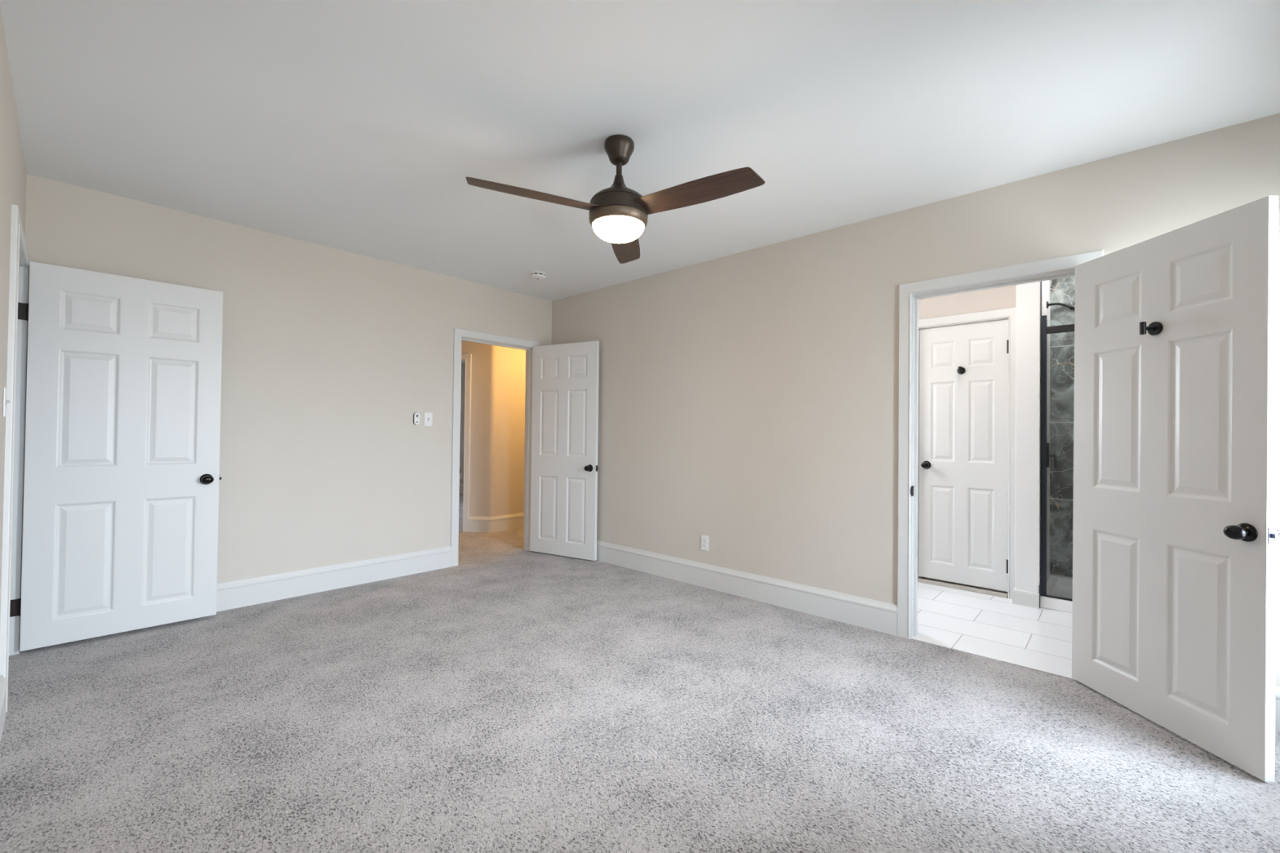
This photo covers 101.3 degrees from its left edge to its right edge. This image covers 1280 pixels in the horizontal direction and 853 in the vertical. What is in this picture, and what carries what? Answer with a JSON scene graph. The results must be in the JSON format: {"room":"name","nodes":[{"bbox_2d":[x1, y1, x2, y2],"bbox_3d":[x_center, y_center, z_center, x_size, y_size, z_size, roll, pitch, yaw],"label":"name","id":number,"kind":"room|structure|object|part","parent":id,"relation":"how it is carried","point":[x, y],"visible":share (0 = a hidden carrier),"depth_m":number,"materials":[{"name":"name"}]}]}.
{"room":"empty bedroom","nodes":[
{"label":"empty bedroom","id":0,"kind":"room"},
{"bbox_2d":[0,6,26,622],"bbox_3d":[-1.381,-0.087,0.963,5.358,2.553,0.110,0,-1,42],"label":"wall","id":1,"kind":"structure","parent":0,"point":[13,175],"depth_m":2.02,"materials":[{"name":"beige paint"}]},
{"bbox_2d":[2,386,9,417],"bbox_3d":[-2.483,-0.095,2.056,0.070,0.115,0.016,0,-1,42],"label":"light switch","id":2,"kind":"object","parent":1,"relation":"attached to","point":[5,401],"visible":1,"depth_m":2.03,"materials":[{"name":"white plastic"}]},
{"bbox_3d":[-2.486,-0.095,2.053,0.070,0.115,0.005,0,-1,42],"label":"plate","id":3,"kind":"part","parent":2,"relation":"part of","materials":[{"name":"white plastic"}]},
{"bbox_2d":[0,204,29,712],"bbox_3d":[-2.987,0.137,2.426,0.968,2.104,0.153,0,-1,42],"label":"door frame","id":4,"kind":"structure","parent":1,"relation":"attached to","point":[16,378],"depth_m":2.20,"materials":[{"name":"white paint"}]},
{"bbox_2d":[9,261,222,651],"bbox_3d":[-2.960,0.158,3.019,0.167,2.035,0.874,0,-1,44],"label":"door","id":5,"kind":"structure","parent":1,"relation":"in","point":[123,393],"depth_m":2.98,"materials":[{"name":"white paint"}]},
{"bbox_3d":[-2.689,0.328,3.256,0.026,0.066,0.066,0,-1,44],"label":"knob","id":6,"kind":"part","parent":5,"relation":"part of","materials":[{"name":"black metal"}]},
{"bbox_3d":[-2.668,0.328,3.235,0.046,0.051,0.061,0,-1,44],"label":"knob handle","id":7,"kind":"part","parent":5,"relation":"part of","materials":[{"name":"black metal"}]},
{"bbox_2d":[21,173,551,583],"bbox_3d":[-2.165,-0.056,4.157,0.110,2.553,3.768,0,-1,42],"label":"wall","id":8,"kind":"structure","parent":0,"point":[330,355],"depth_m":3.82,"materials":[{"name":"beige paint"}]},
{"bbox_2d":[19,546,451,642],"bbox_3d":[-2.494,1.121,3.698,0.024,0.180,2.465,0,-1,42],"label":"baseboard","id":9,"kind":"structure","parent":8,"relation":"attached to","point":[233,594],"depth_m":3.87,"materials":[{"name":"white paint"}]},
{"bbox_2d":[413,412,419,425],"bbox_3d":[-1.869,-0.065,4.387,0.016,0.106,0.052,0,-1,42],"label":"remote","id":10,"kind":"object","parent":8,"relation":"attached to","point":[415,415],"visible":1,"depth_m":4.38,"materials":[{"name":"grey plastic"}]},
{"bbox_2d":[424,412,432,426],"bbox_3d":[-1.800,-0.061,4.463,0.016,0.115,0.070,0,-1,42],"label":"light switch","id":11,"kind":"object","parent":8,"relation":"attached to","point":[428,416],"visible":1,"depth_m":4.46,"materials":[{"name":"white plastic"}]},
{"bbox_2d":[450,328,539,566],"bbox_3d":[-1.389,0.188,5.006,0.153,2.104,0.926,0,-1,42],"label":"door frame","id":12,"kind":"structure","parent":8,"relation":"attached to","point":[460,335],"depth_m":4.77,"materials":[{"name":"white paint"}]},
{"bbox_2d":[529,341,599,560],"bbox_3d":[-0.735,0.221,5.044,0.795,2.030,0.167,0,-1,29],"label":"door","id":13,"kind":"structure","parent":8,"relation":"in","point":[565,417],"depth_m":5.01,"materials":[{"name":"white paint"}]},
{"bbox_3d":[-0.485,0.386,4.832,0.061,0.051,0.046,0,-1,29],"label":"knob handle","id":14,"kind":"part","parent":13,"relation":"part of","materials":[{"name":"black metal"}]},
{"bbox_3d":[-0.471,0.387,4.858,0.066,0.066,0.026,0,-1,29],"label":"knob","id":15,"kind":"part","parent":13,"relation":"part of","materials":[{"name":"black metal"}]},
{"bbox_2d":[459,363,465,484],"bbox_3d":[-4.304,0.009,9.150,0.100,2.500,3.700,0,-1,42],"label":"wall","id":16,"kind":"structure","parent":0,"point":[463,365],"depth_m":10.06,"materials":[{"name":"beige paint"}]},
{"bbox_2d":[459,484,463,493],"bbox_3d":[-4.305,1.168,9.057,0.024,0.180,3.600,0,-1,42],"label":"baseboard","id":17,"kind":"structure","parent":16,"relation":"attached to","point":[461,486],"depth_m":10.03,"materials":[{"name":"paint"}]},
{"bbox_2d":[461,340,525,516],"bbox_3d":[-2.269,-0.001,6.521,3.369,2.500,0.837,1,-1,-17],"label":"wall","id":18,"kind":"structure","parent":0,"point":[498,373],"depth_m":6.29,"materials":[{"name":"beige paint"}]},
{"bbox_2d":[461,353,471,532],"bbox_3d":[-2.483,0.187,6.316,0.930,2.114,0.143,1,-1,3],"label":"door frame","id":19,"kind":"structure","parent":18,"relation":"attached to","point":[465,357],"depth_m":6.23,"materials":[{"name":"white paint"}]},
{"bbox_2d":[468,512,523,532],"bbox_3d":[-1.338,1.172,6.691,1.683,0.180,0.201,1,-1,-41],"label":"baseboard","id":20,"kind":"structure","parent":18,"relation":"attached to","point":[497,523],"depth_m":6.24,"materials":[{"name":"white paint"}]},
{"bbox_2d":[0,493,1279,852],"bbox_3d":[-1.626,1.253,4.438,10.410,0.054,7.000,0,-1,42],"label":"floor","id":21,"kind":"structure","parent":0,"point":[508,698],"depth_m":2.07,"materials":[{"name":"grey carpet"}]},
{"bbox_2d":[917,577,1007,598],"bbox_3d":[2.509,1.257,4.100,0.604,0.024,0.062,0,-1,42],"label":"threshold","id":22,"kind":"object","parent":21,"relation":"on","point":[984,591],"visible":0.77,"depth_m":4.07,"materials":[{"name":"beige stone"}]},
{"bbox_2d":[1038,281,1074,613],"bbox_3d":[3.434,0.002,3.587,1.060,2.538,0.765,0,-1,42],"label":"shower enclosure","id":23,"kind":"object","parent":21,"relation":"on","point":[1056,593],"visible":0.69,"depth_m":3.68,"materials":[{"name":"black metal"}]},
{"bbox_3d":[2.845,0.202,3.696,0.032,1.972,0.030,0,-1,42],"label":"frame post","id":24,"kind":"part","parent":23,"relation":"part of","materials":[{"name":"black metal"}]},
{"bbox_3d":[2.853,0.201,3.643,0.045,0.170,0.076,0,-1,34],"label":"door pull","id":25,"kind":"part","parent":23,"relation":"part of","materials":[{"name":"black metal"}]},
{"bbox_3d":[3.235,0.215,3.340,1.020,1.928,0.008,0,-1,42],"label":"glass panel","id":26,"kind":"part","parent":23,"relation":"part of","materials":[{"name":"clear glass"}]},
{"bbox_3d":[3.236,-0.676,3.344,1.024,0.050,0.016,0,-1,42],"label":"slide rail","id":27,"kind":"part","parent":23,"relation":"part of","materials":[{"name":"black metal"}]},
{"bbox_2d":[0,0,1279,301],"bbox_3d":[-0.173,-1.383,2.367,5.468,0.100,3.768,0,-1,42],"label":"ceiling","id":28,"kind":"structure","parent":0,"point":[357,126],"depth_m":2.17,"materials":[{"name":"paint"}]},
{"bbox_2d":[529,271,546,279],"bbox_3d":[-0.876,-1.290,4.506,0.134,0.048,0.134,0,-1,42],"label":"smoke detector","id":29,"kind":"object","parent":28,"relation":"attached to","point":[536,275],"visible":1,"depth_m":4.46,"materials":[{"name":"white plastic"}]},
{"bbox_2d":[465,134,764,263],"bbox_3d":[-0.063,-1.101,2.344,1.151,0.460,1.216,0,-1,42],"label":"ceiling fan","id":30,"kind":"object","parent":28,"relation":"hanging from","point":[619,214],"visible":1,"depth_m":2.33,"materials":[{"name":"brown wood"}]},
{"bbox_3d":[-0.445,-1.002,2.277,0.612,0.006,0.147,1,11,-27],"label":"fan blade","id":31,"kind":"part","parent":30,"relation":"part of","materials":[{"name":"brown wood"}]},
{"bbox_3d":[-0.099,-1.108,2.453,0.267,0.134,0.267,0,-1,42],"label":"motor","id":32,"kind":"part","parent":30,"relation":"part of","materials":[{"name":"brown metal"}]},
{"bbox_3d":[-0.101,-0.905,2.451,0.242,0.070,0.242,0,-1,42],"label":"lamp shade","id":33,"kind":"part","parent":30,"relation":"part of","materials":[{"name":"white glass"}]},
{"bbox_3d":[-0.080,-0.991,2.837,0.147,0.006,0.612,-11,-1,3],"label":"fan blade","id":34,"kind":"part","parent":30,"relation":"part of","materials":[{"name":"brown wood"}]},
{"bbox_3d":[0.223,-0.995,2.241,0.612,0.007,0.147,0,-13,33],"label":"fan blade","id":35,"kind":"part","parent":30,"relation":"part of","materials":[{"name":"brown wood"}]},
{"bbox_2d":[551,113,1279,686],"bbox_3d":[1.087,-0.026,3.663,5.358,2.553,0.110,0,-1,42],"label":"wall","id":36,"kind":"structure","parent":0,"point":[748,400],"depth_m":3.53,"materials":[{"name":"beige paint"}]},
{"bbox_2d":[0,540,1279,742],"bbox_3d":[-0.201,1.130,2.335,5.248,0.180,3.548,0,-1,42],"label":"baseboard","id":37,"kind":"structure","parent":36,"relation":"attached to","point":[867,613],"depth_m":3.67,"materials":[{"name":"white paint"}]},
{"bbox_2d":[701,535,708,551],"bbox_3d":[0.505,0.910,4.093,0.070,0.115,0.008,0,-1,42],"label":"wall outlet","id":38,"kind":"object","parent":36,"relation":"attached to","point":[704,540],"visible":1,"depth_m":4.09,"materials":[{"name":"white plastic"}]},
{"bbox_2d":[911,485,913,496],"bbox_3d":[1.612,0.382,3.105,0.003,0.060,0.050,0,-1,42],"label":"strike plate","id":39,"kind":"object","parent":36,"relation":"attached to","point":[912,486],"visible":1,"depth_m":3.10,"materials":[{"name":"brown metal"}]},
{"bbox_2d":[897,249,1103,639],"bbox_3d":[1.934,0.199,2.883,0.923,2.104,0.153,0,-1,42],"label":"door frame","id":40,"kind":"structure","parent":36,"relation":"attached to","point":[910,294],"depth_m":3.11,"materials":[{"name":"white paint"}]},
{"bbox_2d":[1071,195,1279,782],"bbox_3d":[2.172,0.218,2.201,0.170,2.030,0.796,1,-1,-2],"label":"door","id":41,"kind":"structure","parent":36,"relation":"in","point":[1175,532],"depth_m":2.08,"materials":[{"name":"white paint"}]},
{"bbox_3d":[2.125,0.378,1.872,0.046,0.051,0.061,1,-1,-2],"label":"knob handle","id":42,"kind":"part","parent":41,"relation":"part of","materials":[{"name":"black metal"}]},
{"bbox_3d":[2.155,0.379,1.874,0.026,0.066,0.066,1,-1,-2],"label":"knob","id":43,"kind":"part","parent":41,"relation":"part of","materials":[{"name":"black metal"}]},
{"bbox_3d":[2.188,0.378,1.815,0.025,0.056,0.002,1,-1,-2],"label":"latch plate","id":44,"kind":"part","parent":41,"relation":"part of","materials":[{"name":"black metal"}]},
{"bbox_2d":[919,284,1016,592],"bbox_3d":[2.480,0.002,4.603,1.450,2.553,0.700,0,-1,42],"label":"wall","id":45,"kind":"structure","parent":0,"point":[1005,297],"depth_m":4.08,"materials":[{"name":"beige paint"}]},
{"bbox_2d":[918,319,1008,591],"bbox_3d":[2.533,0.213,4.122,0.614,2.030,0.170,0,-1,42],"label":"door","id":46,"kind":"structure","parent":45,"relation":"in","point":[963,506],"depth_m":4.09,"materials":[{"name":"white paint"}]},
{"bbox_3d":[2.308,0.312,4.245,0.061,0.051,0.046,0,-1,42],"label":"knob handle","id":47,"kind":"part","parent":46,"relation":"part of","materials":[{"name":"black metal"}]},
{"bbox_2d":[917,306,1016,599],"bbox_3d":[2.534,0.197,4.128,0.758,2.152,0.122,0,-1,42],"label":"door frame","id":48,"kind":"structure","parent":45,"relation":"attached to","point":[1010,313],"depth_m":3.87,"materials":[{"name":"white paint"}]},
{"bbox_2d":[1015,280,1050,596],"bbox_3d":[3.037,0.001,4.036,0.138,2.553,0.845,0,-1,42],"label":"wall","id":49,"kind":"structure","parent":0,"point":[1028,336],"depth_m":3.73,"materials":[{"name":"white paint"}]},
{"bbox_2d":[1012,586,1039,608],"bbox_3d":[2.752,1.216,3.736,0.154,0.101,0.091,0,-1,42],"label":"baseboard","id":50,"kind":"structure","parent":49,"relation":"attached to","point":[1022,597],"depth_m":3.70,"materials":[{"name":"white paint"}]},
{"bbox_2d":[1046,301,1075,311],"bbox_3d":[3.216,-0.891,3.964,0.224,0.146,0.110,0,-1,42],"label":"shower fixture","id":51,"kind":"object","parent":49,"relation":"attached to","point":[1073,307],"visible":0.68,"depth_m":3.97,"materials":[{"name":"black metal"}]},
{"bbox_2d":[1049,276,1075,577],"bbox_3d":[3.731,0.007,3.906,1.062,2.553,0.100,0,-1,42],"label":"wall","id":52,"kind":"structure","parent":0,"point":[1062,290],"depth_m":4.18,"materials":[{"name":"tile"}]}
]}

